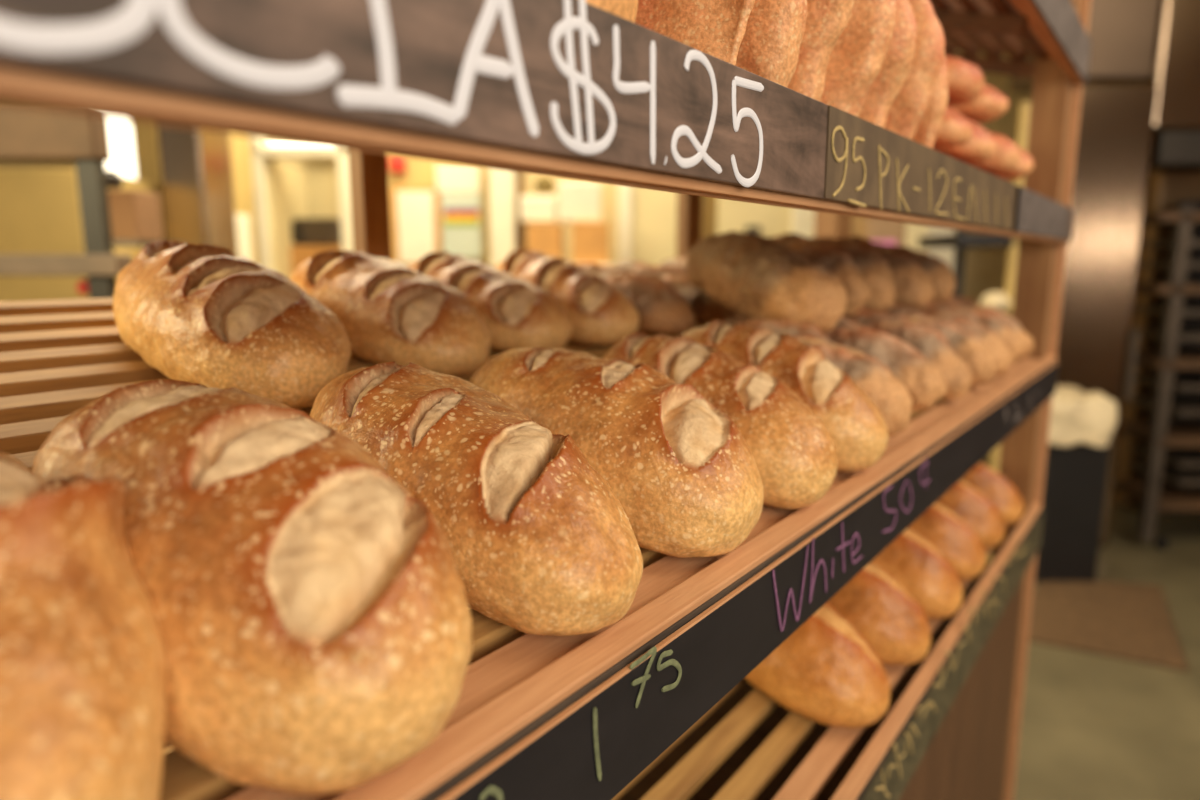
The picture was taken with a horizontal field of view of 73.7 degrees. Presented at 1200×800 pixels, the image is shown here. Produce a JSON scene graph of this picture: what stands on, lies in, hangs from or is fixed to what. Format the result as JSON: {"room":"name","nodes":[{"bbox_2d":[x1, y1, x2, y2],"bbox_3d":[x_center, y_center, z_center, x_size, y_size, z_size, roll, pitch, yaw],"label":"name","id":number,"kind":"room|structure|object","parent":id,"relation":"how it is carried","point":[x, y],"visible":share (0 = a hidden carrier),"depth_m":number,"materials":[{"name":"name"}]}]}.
{"room":"food shop","nodes":[
{"label":"food shop","id":0,"kind":"room"},
{"bbox_2d":[131,121,166,238],"bbox_3d":[-1.969,-0.767,3.562,0.100,2.900,0.080,0,10,0],"label":"wall","id":1,"kind":"structure","parent":0,"point":[145,137],"depth_m":3.47,"materials":[{"name":"paint"}]},
{"bbox_2d":[157,124,238,256],"bbox_3d":[-1.519,-0.679,3.054,0.156,2.900,0.250,0,10,0],"label":"steel column","id":2,"kind":"structure","parent":0,"point":[196,165],"depth_m":2.93,"materials":[{"name":"brown metal"}]},
{"bbox_2d":[387,155,490,264],"bbox_3d":[-0.798,-0.702,4.070,0.518,2.600,0.060,0,10,0],"label":"wall","id":3,"kind":"structure","parent":0,"point":[419,172],"depth_m":3.98,"materials":[{"name":"yellow paint"}]},
{"bbox_2d":[388,155,405,172],"bbox_3d":[-0.995,-1.161,3.925,0.083,0.094,0.030,0,10,0],"label":"sign","id":4,"kind":"object","parent":3,"relation":"attached to","point":[397,164],"visible":0.74,"depth_m":3.91,"materials":[{"name":"plastic"}]},
{"bbox_2d":[391,186,441,264],"bbox_3d":[-0.909,-0.860,3.962,0.237,0.386,0.040,0,10,0],"label":"framed notice","id":5,"kind":"object","parent":3,"relation":"attached to","point":[416,212],"visible":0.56,"depth_m":3.94,"materials":[{"name":"paper"}]},
{"bbox_2d":[436,163,480,191],"bbox_3d":[-0.694,-1.089,3.917,0.215,0.137,0.010,0,10,0],"label":"sheet","id":6,"kind":"object","parent":3,"relation":"attached to","point":[450,177],"visible":0.79,"depth_m":3.91,"materials":[{"name":"paper"}]},
{"bbox_2d":[441,193,481,257],"bbox_3d":[-0.684,-0.861,3.955,0.193,0.314,0.016,0,10,0],"label":"chart","id":7,"kind":"object","parent":3,"relation":"attached to","point":[461,212],"visible":0.96,"depth_m":3.95,"materials":[{"name":"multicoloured paper"}]},
{"bbox_2d":[489,168,516,266],"bbox_3d":[-0.467,-0.821,3.877,0.119,2.900,0.120,0,10,0],"label":"column","id":8,"kind":"structure","parent":0,"point":[502,183],"depth_m":3.81,"materials":[{"name":"white paint"}]},
{"bbox_2d":[0,49,1031,466],"bbox_3d":[0.200,-0.992,4.573,8.800,3.000,0.150,0,10,0],"label":"wall","id":9,"kind":"structure","parent":0,"point":[984,267],"depth_m":4.49,"materials":[{"name":"paint"}]},
{"bbox_2d":[105,118,136,178],"bbox_3d":[-2.571,-1.316,4.268,0.330,0.538,0.060,0,10,0],"label":"window","id":10,"kind":"structure","parent":9,"relation":"in","point":[120,134],"depth_m":4.24,"materials":[{"name":"beige glass"}]},
{"bbox_2d":[269,139,317,145],"bbox_3d":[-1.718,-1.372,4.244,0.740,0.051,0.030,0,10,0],"label":"window","id":11,"kind":"structure","parent":9,"relation":"in","point":[272,142],"depth_m":4.23,"materials":[{"name":"beige glass"}]},
{"bbox_2d":[250,137,352,278],"bbox_3d":[-1.488,-0.496,4.202,0.666,2.150,0.650,0,10,0],"label":"door","id":12,"kind":"structure","parent":9,"relation":"in","point":[290,182],"depth_m":3.90,"materials":[{"name":"beige paint"}]},
{"bbox_2d":[1013,502,1199,799],"bbox_3d":[0.200,1.126,1.412,8.800,0.100,7.600,0,10,0],"label":"floor","id":13,"kind":"structure","parent":0,"point":[1093,726],"depth_m":2.37,"materials":[{"name":"concrete"}]},
{"bbox_2d":[0,103,154,297],"bbox_3d":[-1.253,0.152,1.980,0.428,1.627,0.350,0,10,0],"label":"rack","id":14,"kind":"object","parent":13,"relation":"on","point":[26,133],"visible":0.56,"depth_m":1.72,"materials":[{"name":"wood"}]},
{"bbox_2d":[0,103,110,160],"bbox_3d":[-1.246,-0.570,1.708,0.361,0.111,0.060,0,10,0],"label":"shelf","id":15,"kind":"object","parent":14,"relation":"attached to","point":[26,133],"depth_m":1.68,"materials":[{"name":"brown wood"}]},
{"bbox_2d":[0,254,132,275],"bbox_3d":[-1.253,-0.296,1.755,0.427,0.047,0.060,0,10,0],"label":"shelf","id":16,"kind":"object","parent":14,"relation":"attached to","point":[10,264],"depth_m":1.73,"materials":[{"name":"brown wood"}]},
{"bbox_2d":[76,279,88,294],"bbox_3d":[-1.144,-0.253,1.783,0.040,0.034,0.040,7,12,36],"label":"container","id":17,"kind":"object","parent":14,"relation":"on","point":[82,287],"visible":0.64,"depth_m":1.77,"materials":[{"name":"red plastic"}]},
{"bbox_2d":[113,240,154,247],"bbox_3d":[-1.126,-0.383,1.964,0.107,0.014,0.200,0,10,0],"label":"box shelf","id":18,"kind":"object","parent":14,"relation":"attached to","point":[116,243],"depth_m":1.87,"materials":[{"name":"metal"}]},
{"bbox_2d":[108,190,163,240],"bbox_3d":[-1.148,-0.450,1.962,0.083,0.116,0.120,0,10,0],"label":"cardboard box","id":19,"kind":"object","parent":14,"relation":"on","point":[134,215],"visible":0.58,"depth_m":1.91,"materials":[{"name":"brown cardboard"}]},
{"bbox_2d":[106,170,122,188],"bbox_3d":[-1.185,-0.534,1.937,0.052,0.044,0.052,7,12,36],"label":"bowl","id":20,"kind":"object","parent":19,"relation":"on","point":[114,179],"visible":0.75,"depth_m":1.92,"materials":[{"name":"ceramic"}]},
{"bbox_2d":[0,168,166,300],"bbox_3d":[-1.904,0.013,2.894,0.522,1.591,0.500,0,10,0],"label":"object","id":21,"kind":"object","parent":13,"relation":"on","point":[40,213],"visible":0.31,"depth_m":2.54,"materials":[{"name":"beige wood"}]},
{"bbox_2d":[235,214,251,259],"bbox_3d":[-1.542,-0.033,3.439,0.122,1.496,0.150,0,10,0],"label":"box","id":22,"kind":"object","parent":13,"relation":"on","point":[242,221],"visible":0.13,"depth_m":3.32,"materials":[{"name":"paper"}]},
{"bbox_2d":[229,134,258,263],"bbox_3d":[-1.616,-0.760,3.522,0.131,2.900,0.200,0,10,0],"label":"tall cabinet","id":23,"kind":"object","parent":13,"relation":"on","point":[240,145],"visible":0.03,"depth_m":3.49,"materials":[{"name":"beige wood"}]},
{"bbox_2d":[290,246,341,272],"bbox_3d":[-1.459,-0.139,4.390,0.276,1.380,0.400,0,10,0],"label":"cardboard box","id":24,"kind":"object","parent":13,"relation":"on","point":[299,254],"depth_m":4.08,"materials":[{"name":"cardboard"}]},
{"bbox_2d":[291,218,341,244],"bbox_3d":[-1.465,-0.892,4.253,0.236,0.131,0.315,0,10,0],"label":"microwave oven","id":25,"kind":"object","parent":24,"relation":"on","point":[305,231],"visible":0.78,"depth_m":4.11,"materials":[{"name":"metal"}]},
{"bbox_2d":[516,172,525,249],"bbox_3d":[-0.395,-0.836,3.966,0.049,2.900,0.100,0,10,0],"label":"tall cabinet","id":26,"kind":"object","parent":13,"relation":"on","point":[520,177],"visible":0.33,"depth_m":3.91,"materials":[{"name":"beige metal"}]},
{"bbox_2d":[0,0,1090,799],"bbox_3d":[-0.004,0.097,0.910,0.665,2.100,2.132,7,12,36],"label":"rack","id":27,"kind":"object","parent":13,"relation":"on","point":[657,702],"visible":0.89,"depth_m":0.44,"materials":[{"name":"red wood"}]},
{"bbox_2d":[0,452,166,799],"bbox_3d":[-0.223,0.070,0.246,0.244,0.133,0.133,7,12,35],"label":"batard","id":28,"kind":"object","parent":27,"relation":"on","point":[83,664],"visible":1,"depth_m":0.21,"materials":[{"name":"brown food"}]},
{"bbox_2d":[113,240,350,408],"bbox_3d":[-0.296,-0.066,0.636,0.138,0.122,0.263,-10,14,-44],"label":"batard","id":29,"kind":"object","parent":27,"relation":"on","point":[209,316],"visible":0.95,"depth_m":0.56,"materials":[{"name":"brown food"}]},
{"bbox_2d":[32,380,471,794],"bbox_3d":[-0.150,0.059,0.330,0.237,0.126,0.126,9,13,41],"label":"batard","id":30,"kind":"object","parent":27,"relation":"on","point":[312,612],"visible":0.8,"depth_m":0.26,"materials":[{"name":"brown food"}]},
{"bbox_2d":[290,250,490,376],"bbox_3d":[-0.210,-0.088,0.775,0.263,0.113,0.135,8,12,37],"label":"batard","id":31,"kind":"object","parent":27,"relation":"in","point":[389,311],"visible":0.81,"depth_m":0.70,"materials":[{"name":"brown food"}]},
{"bbox_2d":[310,361,642,635],"bbox_3d":[-0.081,0.042,0.449,0.124,0.119,0.255,-8,13,-39],"label":"batard","id":32,"kind":"object","parent":27,"relation":"on","point":[541,543],"visible":0.72,"depth_m":0.38,"materials":[{"name":"brown food"}]},
{"bbox_2d":[406,252,571,351],"bbox_3d":[-0.136,-0.113,0.903,0.249,0.108,0.136,8,13,38],"label":"batard","id":33,"kind":"object","parent":27,"relation":"in","point":[516,312],"visible":0.58,"depth_m":0.83,"materials":[{"name":"brown food"}]},
{"bbox_2d":[495,249,638,344],"bbox_3d":[-0.049,-0.132,1.003,0.131,0.113,0.245,-7,12,-36],"label":"batard","id":34,"kind":"object","parent":27,"relation":"in","point":[599,313],"visible":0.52,"depth_m":0.92,"materials":[{"name":"brown food"}]},
{"bbox_2d":[586,0,637,22],"bbox_3d":[-0.086,-0.221,0.422,0.154,0.156,0.256,-8,13,-40],"label":"round loaf","id":35,"kind":"object","parent":27,"relation":"on","point":[626,9],"visible":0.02,"depth_m":0.35,"materials":[{"name":"brown food"}]},
{"bbox_2d":[469,346,763,557],"bbox_3d":[0.002,0.025,0.556,0.132,0.117,0.253,-8,13,-39],"label":"batard","id":36,"kind":"object","parent":27,"relation":"on","point":[687,482],"visible":0.7,"depth_m":0.48,"materials":[{"name":"brown food"}]},
{"bbox_2d":[577,263,694,334],"bbox_3d":[0.035,-0.145,1.131,0.125,0.096,0.259,-9,13,-43],"label":"loaf","id":37,"kind":"object","parent":27,"relation":"on","point":[660,309],"visible":0.62,"depth_m":1.05,"materials":[{"name":"brown food"}]},
{"bbox_2d":[612,260,747,326],"bbox_3d":[0.116,-0.166,1.243,0.125,0.102,0.270,-9,13,-43],"label":"loaf","id":38,"kind":"object","parent":27,"relation":"on","point":[706,309],"visible":0.37,"depth_m":1.16,"materials":[{"name":"brown food"}]},
{"bbox_2d":[635,0,754,65],"bbox_3d":[-0.013,-0.247,0.518,0.056,0.180,0.264,-9,13,-42],"label":"bread","id":39,"kind":"object","parent":27,"relation":"on","point":[716,28],"visible":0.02,"depth_m":0.44,"materials":[{"name":"brown food"}]},
{"bbox_2d":[658,257,749,318],"bbox_3d":[0.193,-0.187,1.341,0.120,0.105,0.266,-9,13,-43],"label":"loaf","id":40,"kind":"object","parent":27,"relation":"on","point":[682,262],"visible":0.02,"depth_m":1.35,"materials":[{"name":"brown food"}]},
{"bbox_2d":[603,332,836,508],"bbox_3d":[0.086,0.007,0.660,0.117,0.118,0.253,-6,11,-30],"label":"batard","id":41,"kind":"object","parent":27,"relation":"on","point":[794,453],"visible":0.54,"depth_m":0.58,"materials":[{"name":"brown food"}]},
{"bbox_2d":[736,0,806,86],"bbox_3d":[0.024,-0.280,0.564,0.067,0.228,0.276,-9,13,-43],"label":"bread","id":42,"kind":"object","parent":27,"relation":"on","point":[769,48],"visible":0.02,"depth_m":0.47,"materials":[{"name":"brown food"}]},
{"bbox_2d":[679,320,887,471],"bbox_3d":[0.160,-0.013,0.758,0.119,0.120,0.249,-6,12,-32],"label":"batard","id":43,"kind":"object","parent":27,"relation":"on","point":[857,427],"visible":0.39,"depth_m":0.68,"materials":[{"name":"brown food"}]},
{"bbox_2d":[722,319,911,436],"bbox_3d":[0.218,-0.032,0.876,0.123,0.110,0.259,-8,12,-38],"label":"loaf","id":44,"kind":"object","parent":27,"relation":"on","point":[875,379],"visible":0.28,"depth_m":0.80,"materials":[{"name":"brown food"}]},
{"bbox_2d":[745,602,889,728],"bbox_3d":[0.200,0.260,0.897,0.145,0.120,0.265,-9,13,-41],"label":"loaf","id":45,"kind":"object","parent":27,"relation":"on","point":[825,672],"visible":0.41,"depth_m":0.81,"materials":[{"name":"brown food"}]},
{"bbox_2d":[787,0,853,100],"bbox_3d":[0.067,-0.282,0.614,0.277,0.217,0.067,9,13,43],"label":"bread","id":46,"kind":"object","parent":27,"relation":"on","point":[826,20],"visible":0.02,"depth_m":0.53,"materials":[{"name":"brown food"}]},
{"bbox_2d":[820,0,896,116],"bbox_3d":[0.111,-0.300,0.673,0.073,0.231,0.280,-9,13,-41],"label":"bread","id":47,"kind":"object","parent":27,"relation":"on","point":[857,57],"visible":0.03,"depth_m":0.58,"materials":[{"name":"brown food"}]},
{"bbox_2d":[828,562,930,665],"bbox_3d":[0.293,0.239,1.022,0.140,0.120,0.266,-8,13,-39],"label":"loaf","id":48,"kind":"object","parent":27,"relation":"on","point":[895,626],"visible":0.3,"depth_m":0.93,"materials":[{"name":"brown food"}]},
{"bbox_2d":[824,317,945,411],"bbox_3d":[0.303,-0.053,0.991,0.121,0.110,0.255,-8,12,-38],"label":"loaf","id":49,"kind":"object","parent":27,"relation":"on","point":[925,384],"visible":0.25,"depth_m":0.91,"materials":[{"name":"brown food"}]},
{"bbox_2d":[686,231,846,332],"bbox_3d":[0.199,-0.156,1.025,0.132,0.122,0.319,-4,11,-22],"label":"loaf","id":50,"kind":"object","parent":49,"relation":"on","point":[755,276],"visible":0.97,"depth_m":0.93,"materials":[{"name":"brown food"}]},
{"bbox_2d":[859,0,916,127],"bbox_3d":[0.149,-0.304,0.729,0.284,0.220,0.066,9,13,42],"label":"bread","id":51,"kind":"object","parent":27,"relation":"on","point":[893,73],"visible":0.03,"depth_m":0.64,"materials":[{"name":"brown food"}]},
{"bbox_2d":[842,306,971,398],"bbox_3d":[0.387,-0.071,1.097,0.119,0.111,0.255,-9,13,-41],"label":"loaf","id":52,"kind":"object","parent":27,"relation":"on","point":[932,344],"visible":0.22,"depth_m":1.02,"materials":[{"name":"brown food"}]},
{"bbox_2d":[772,233,870,315],"bbox_3d":[0.294,-0.188,1.183,0.099,0.117,0.265,-6,11,-29],"label":"loaf","id":53,"kind":"object","parent":52,"relation":"on","point":[836,261],"visible":0.23,"depth_m":1.10,"materials":[{"name":"brown food"}]},
{"bbox_2d":[884,0,944,139],"bbox_3d":[0.194,-0.311,0.783,0.065,0.215,0.278,-9,13,-42],"label":"bread","id":54,"kind":"object","parent":27,"relation":"on","point":[904,116],"visible":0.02,"depth_m":0.69,"materials":[{"name":"brown food"}]},
{"bbox_2d":[871,527,962,618],"bbox_3d":[0.387,0.217,1.147,0.144,0.120,0.265,-7,12,-35],"label":"loaf","id":55,"kind":"object","parent":27,"relation":"on","point":[919,568],"visible":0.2,"depth_m":1.05,"materials":[{"name":"brown food"}]},
{"bbox_2d":[913,57,947,148],"bbox_3d":[0.231,-0.310,0.845,0.272,0.193,0.066,9,13,42],"label":"bread","id":56,"kind":"object","parent":27,"relation":"on","point":[926,133],"visible":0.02,"depth_m":0.75,"materials":[{"name":"brown food"}]},
{"bbox_2d":[884,305,995,385],"bbox_3d":[0.463,-0.088,1.202,0.122,0.110,0.260,-6,11,-30],"label":"loaf","id":57,"kind":"object","parent":27,"relation":"on","point":[967,345],"visible":0.2,"depth_m":1.12,"materials":[{"name":"brown food"}]},
{"bbox_2d":[813,236,894,311],"bbox_3d":[0.364,-0.202,1.272,0.102,0.115,0.266,-4,11,-23],"label":"loaf","id":58,"kind":"object","parent":57,"relation":"on","point":[870,264],"visible":0.27,"depth_m":1.17,"materials":[{"name":"brown food"}]},
{"bbox_2d":[909,503,985,579],"bbox_3d":[0.479,0.197,1.271,0.144,0.119,0.264,-8,13,-38],"label":"loaf","id":59,"kind":"object","parent":27,"relation":"on","point":[964,551],"visible":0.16,"depth_m":1.18,"materials":[{"name":"brown food"}]},
{"bbox_2d":[916,302,1011,376],"bbox_3d":[0.540,-0.106,1.306,0.127,0.113,0.260,-7,12,-34],"label":"loaf","id":60,"kind":"object","parent":27,"relation":"on","point":[1001,353],"visible":0.19,"depth_m":1.23,"materials":[{"name":"brown food"}]},
{"bbox_2d":[840,235,933,309],"bbox_3d":[0.462,-0.222,1.382,0.122,0.123,0.259,-5,11,-26],"label":"loaf","id":61,"kind":"object","parent":60,"relation":"on","point":[913,288],"visible":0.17,"depth_m":1.28,"materials":[{"name":"brown food"}]},
{"bbox_2d":[936,480,1004,548],"bbox_3d":[0.571,0.175,1.396,0.147,0.118,0.263,-8,13,-40],"label":"loaf","id":62,"kind":"object","parent":27,"relation":"on","point":[966,502],"visible":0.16,"depth_m":1.30,"materials":[{"name":"brown food"}]},
{"bbox_2d":[931,299,1022,363],"bbox_3d":[0.616,-0.124,1.413,0.119,0.110,0.248,-9,13,-42],"label":"loaf","id":63,"kind":"object","parent":27,"relation":"on","point":[1004,331],"visible":0.17,"depth_m":1.34,"materials":[{"name":"brown food"}]},
{"bbox_2d":[874,243,954,301],"bbox_3d":[0.554,-0.236,1.494,0.115,0.114,0.248,-5,11,-29],"label":"loaf","id":64,"kind":"object","parent":63,"relation":"on","point":[942,278],"visible":0.16,"depth_m":1.40,"materials":[{"name":"brown food"}]},
{"bbox_2d":[950,295,1032,357],"bbox_3d":[0.684,-0.143,1.504,0.110,0.111,0.249,-6,12,-33],"label":"loaf","id":65,"kind":"object","parent":27,"relation":"on","point":[1027,341],"visible":0.12,"depth_m":1.43,"materials":[{"name":"brown food"}]},
{"bbox_2d":[961,462,1023,524],"bbox_3d":[0.665,0.153,1.520,0.143,0.122,0.266,-8,13,-39],"label":"loaf","id":66,"kind":"object","parent":27,"relation":"on","point":[999,492],"visible":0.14,"depth_m":1.43,"materials":[{"name":"brown food"}]},
{"bbox_3d":[0.533,-0.338,1.255,0.117,0.064,0.267,-2,23,-37],"label":"bread","id":67,"kind":"object","parent":27,"relation":"on","visible":0},
{"bbox_2d":[965,132,1020,171],"bbox_3d":[0.511,-0.389,1.227,0.113,0.095,0.266,-6,11,-31],"label":"bread","id":68,"kind":"object","parent":67,"relation":"on","point":[1006,157],"visible":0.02,"depth_m":1.12,"materials":[{"name":"brown food"}]},
{"bbox_2d":[947,83,1008,121],"bbox_3d":[0.468,-0.445,1.174,0.115,0.094,0.262,-6,11,-31],"label":"bread","id":69,"kind":"object","parent":68,"relation":"on","point":[990,104],"visible":0.06,"depth_m":1.07,"materials":[{"name":"brown food"}]},
{"label":"bread","id":70,"kind":"object","parent":27,"relation":"on","visible":0},
{"bbox_2d":[933,107,972,147],"bbox_3d":[0.350,-0.355,1.011,0.121,0.094,0.261,-4,11,-22],"label":"bread","id":71,"kind":"object","parent":70,"relation":"on","point":[955,130],"visible":0.05,"depth_m":0.90,"materials":[{"name":"brown food"}]},
{"bbox_2d":[945,56,983,105],"bbox_3d":[0.381,-0.423,1.052,0.118,0.092,0.264,-4,11,-23],"label":"bread","id":72,"kind":"object","parent":71,"relation":"on","point":[965,79],"visible":0.08,"depth_m":0.94,"materials":[{"name":"brown food"}]},
{"bbox_3d":[0.459,-0.324,1.164,0.117,0.065,0.269,-4,23,-40],"label":"bread","id":73,"kind":"object","parent":27,"relation":"on","visible":0},
{"bbox_2d":[933,118,994,162],"bbox_3d":[0.432,-0.375,1.124,0.118,0.100,0.260,-4,11,-23],"label":"bread","id":74,"kind":"object","parent":73,"relation":"on","point":[981,146],"visible":0.06,"depth_m":1.02,"materials":[{"name":"brown food"}]},
{"bbox_3d":[0.611,-0.356,1.361,0.115,0.064,0.266,-5,24,-42],"label":"bread","id":75,"kind":"object","parent":27,"relation":"on","visible":0},
{"bbox_2d":[988,146,1033,178],"bbox_3d":[0.587,-0.410,1.331,0.118,0.094,0.263,-8,13,-39],"label":"bread","id":76,"kind":"object","parent":75,"relation":"on","point":[1026,164],"visible":0.02,"depth_m":1.23,"materials":[{"name":"brown food"}]},
{"bbox_2d":[618,185,631,261],"bbox_3d":[0.131,-0.634,4.264,0.073,2.400,0.060,0,10,0],"label":"trim","id":77,"kind":"structure","parent":13,"relation":"on","point":[624,192],"depth_m":4.18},
{"bbox_2d":[632,187,676,265],"bbox_3d":[0.324,-0.583,4.263,0.311,2.300,0.100,0,10,0],"label":"door","id":78,"kind":"structure","parent":13,"relation":"on","point":[654,212],"depth_m":4.21,"materials":[{"name":"beige paint"}]},
{"bbox_2d":[791,208,814,237],"bbox_3d":[1.099,-0.634,4.264,0.188,2.400,0.060,0,10,0],"label":"trim","id":79,"kind":"structure","parent":13,"relation":"on","point":[802,221],"depth_m":4.18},
{"bbox_2d":[717,198,791,237],"bbox_3d":[0.815,-0.583,4.263,0.389,2.300,0.100,0,10,0],"label":"door","id":80,"kind":"structure","parent":79,"relation":"attached to","point":[770,221],"depth_m":4.20,"materials":[{"name":"beige paint"}]},
{"bbox_2d":[814,211,851,237],"bbox_3d":[0.679,-0.159,2.389,0.068,2.100,0.120,7,12,36],"label":"wooden post","id":81,"kind":"object","parent":13,"relation":"on","point":[825,224],"visible":0.02,"depth_m":2.29,"materials":[{"name":"brown wood"}]},
{"bbox_2d":[851,216,905,245],"bbox_3d":[1.190,-0.185,3.571,0.172,1.750,0.300,0,10,0],"label":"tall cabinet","id":82,"kind":"object","parent":13,"relation":"on","point":[872,229],"visible":0.02,"depth_m":3.33,"materials":[{"name":"beige wood"}]},
{"bbox_2d":[870,240,896,245],"bbox_3d":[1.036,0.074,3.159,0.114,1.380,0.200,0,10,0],"label":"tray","id":83,"kind":"object","parent":13,"relation":"on","point":[886,242],"visible":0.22,"depth_m":2.94,"materials":[{"name":"plastic"}]},
{"bbox_2d":[905,223,955,271],"bbox_3d":[1.683,-0.287,4.162,0.157,1.750,0.300,0,10,0],"label":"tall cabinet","id":84,"kind":"object","parent":13,"relation":"on","point":[913,232],"visible":0.02,"depth_m":3.94,"materials":[{"name":"beige wood"}]},
{"bbox_2d":[918,102,1030,561],"bbox_3d":[1.544,-0.233,3.410,0.278,1.900,0.400,0,10,0],"label":"wall","id":85,"kind":"structure","parent":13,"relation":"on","point":[961,240],"depth_m":3.17,"materials":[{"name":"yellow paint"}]},
{"bbox_2d":[980,292,1009,309],"bbox_3d":[1.599,-0.402,3.229,0.120,0.071,0.120,7,12,36],"label":"dough bowl","id":86,"kind":"object","parent":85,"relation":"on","point":[997,300],"visible":0.75,"depth_m":3.19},
{"bbox_2d":[1034,386,1115,582],"bbox_3d":[1.877,0.333,3.372,0.317,0.797,0.404,0,10,0],"label":"waste bin","id":87,"kind":"object","parent":13,"relation":"on","point":[1080,437],"visible":0.56,"depth_m":3.21,"materials":[{"name":"black plastic"}]},
{"bbox_2d":[1056,80,1157,546],"bbox_3d":[2.154,-0.351,3.654,0.376,2.050,0.380,0,10,0],"label":"fridge","id":88,"kind":"object","parent":13,"relation":"on","point":[1097,346],"visible":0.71,"depth_m":3.44,"materials":[{"name":"silver metal"}]},
{"bbox_2d":[1009,0,1159,92],"bbox_3d":[2.082,-1.824,3.410,0.453,0.925,0.300,0,10,0],"label":"wall","id":89,"kind":"structure","parent":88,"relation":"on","point":[1122,34],"depth_m":3.31,"materials":[{"name":"beige paint"}]},
{"bbox_2d":[1029,580,1187,671],"bbox_3d":[1.892,0.797,2.992,0.505,0.012,0.843,7,12,36],"label":"floor mat","id":90,"kind":"object","parent":13,"relation":"on","point":[1120,620],"visible":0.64,"depth_m":2.92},
{"bbox_2d":[1113,172,1199,506],"bbox_3d":[3.283,-0.389,4.317,0.971,1.900,0.400,0,10,0],"label":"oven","id":91,"kind":"object","parent":13,"relation":"on","point":[1164,188],"visible":0.19,"depth_m":4.11,"materials":[{"name":"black metal"}]},
{"bbox_2d":[1114,200,1199,548],"bbox_3d":[2.872,-0.133,3.742,0.962,1.590,0.420,0,10,0],"label":"rack","id":92,"kind":"object","parent":13,"relation":"on","point":[1170,484],"visible":0.93,"depth_m":3.64,"materials":[{"name":"metal"}]},
{"bbox_2d":[1114,480,1199,510],"bbox_3d":[2.826,0.452,3.822,0.563,0.043,0.380,0,10,0],"label":"shelf","id":93,"kind":"object","parent":92,"relation":"attached to","point":[1172,497],"depth_m":3.76,"materials":[{"name":"brown wood"}]},
{"bbox_2d":[1120,421,1199,446],"bbox_3d":[2.787,0.158,3.772,0.556,0.041,0.380,0,10,0],"label":"shelf","id":94,"kind":"object","parent":92,"relation":"attached to","point":[1179,433],"depth_m":3.70,"materials":[{"name":"brown wood"}]},
{"bbox_2d":[1136,351,1199,368],"bbox_3d":[2.740,-0.189,3.712,0.546,0.040,0.380,0,10,0],"label":"shelf","id":95,"kind":"object","parent":92,"relation":"attached to","point":[1183,359],"depth_m":3.55,"materials":[{"name":"brown wood"}]},
{"bbox_2d":[1136,283,1199,293],"bbox_3d":[2.697,-0.511,3.656,0.538,0.039,0.380,0,10,0],"label":"shelf","id":96,"kind":"object","parent":92,"relation":"attached to","point":[1153,288],"depth_m":3.47,"materials":[{"name":"brown metal"}]},
{"bbox_2d":[1144,212,1199,224],"bbox_3d":[2.656,-0.816,3.604,0.530,0.037,0.380,0,10,0],"label":"shelf","id":97,"kind":"object","parent":92,"relation":"attached to","point":[1157,218],"depth_m":3.42,"materials":[{"name":"brown wood"}]},
{"bbox_3d":[-0.142,-0.035,4.053,0.587,1.291,0.580,7,12,36],"label":"storage shelf","id":98,"kind":"object","parent":13,"relation":"on","visible":0},
{"bbox_2d":[527,224,562,258],"bbox_3d":[-0.265,-0.758,3.903,0.161,0.186,0.250,0,10,0],"label":"cardboard box","id":99,"kind":"object","parent":98,"relation":"on","point":[547,239],"visible":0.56,"depth_m":3.78,"materials":[{"name":"brown cardboard"}]},
{"bbox_2d":[520,196,557,223],"bbox_3d":[-0.295,-0.924,3.900,0.171,0.120,0.200,0,10,0],"label":"parcel","id":100,"kind":"object","parent":99,"relation":"on","point":[533,209],"visible":0.98,"depth_m":3.80,"materials":[{"name":"paper"}]},
{"bbox_2d":[535,175,554,193],"bbox_3d":[-0.267,-1.045,3.879,0.100,0.085,0.100,7,12,36],"label":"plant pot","id":101,"kind":"object","parent":100,"relation":"on","point":[544,184],"visible":0.97,"depth_m":3.84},
{"bbox_2d":[572,222,608,263],"bbox_3d":[-0.045,-0.762,3.902,0.175,0.195,0.250,0,10,0],"label":"cardboard box","id":102,"kind":"object","parent":98,"relation":"on","point":[590,240],"visible":0.86,"depth_m":3.78,"materials":[{"name":"brown cardboard"}]},
{"bbox_2d":[558,181,600,223],"bbox_3d":[-0.097,-0.958,3.894,0.204,0.189,0.200,0,10,0],"label":"parcel","id":103,"kind":"object","parent":102,"relation":"on","point":[578,201],"visible":0.83,"depth_m":3.80,"materials":[{"name":"paper"}]},
{"bbox_3d":[0.200,-1.929,0.885,11.593,0.100,11.338,7,12,36],"label":"ceiling","id":104,"kind":"structure","parent":0,"visible":0},
{"bbox_2d":[1147,0,1199,171],"bbox_3d":[2.693,-1.649,3.419,0.760,1.272,0.300,0,10,0],"label":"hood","id":105,"kind":"object","parent":104,"relation":"hanging from","point":[1176,64],"visible":0.49,"depth_m":3.33,"materials":[{"name":"metal"}]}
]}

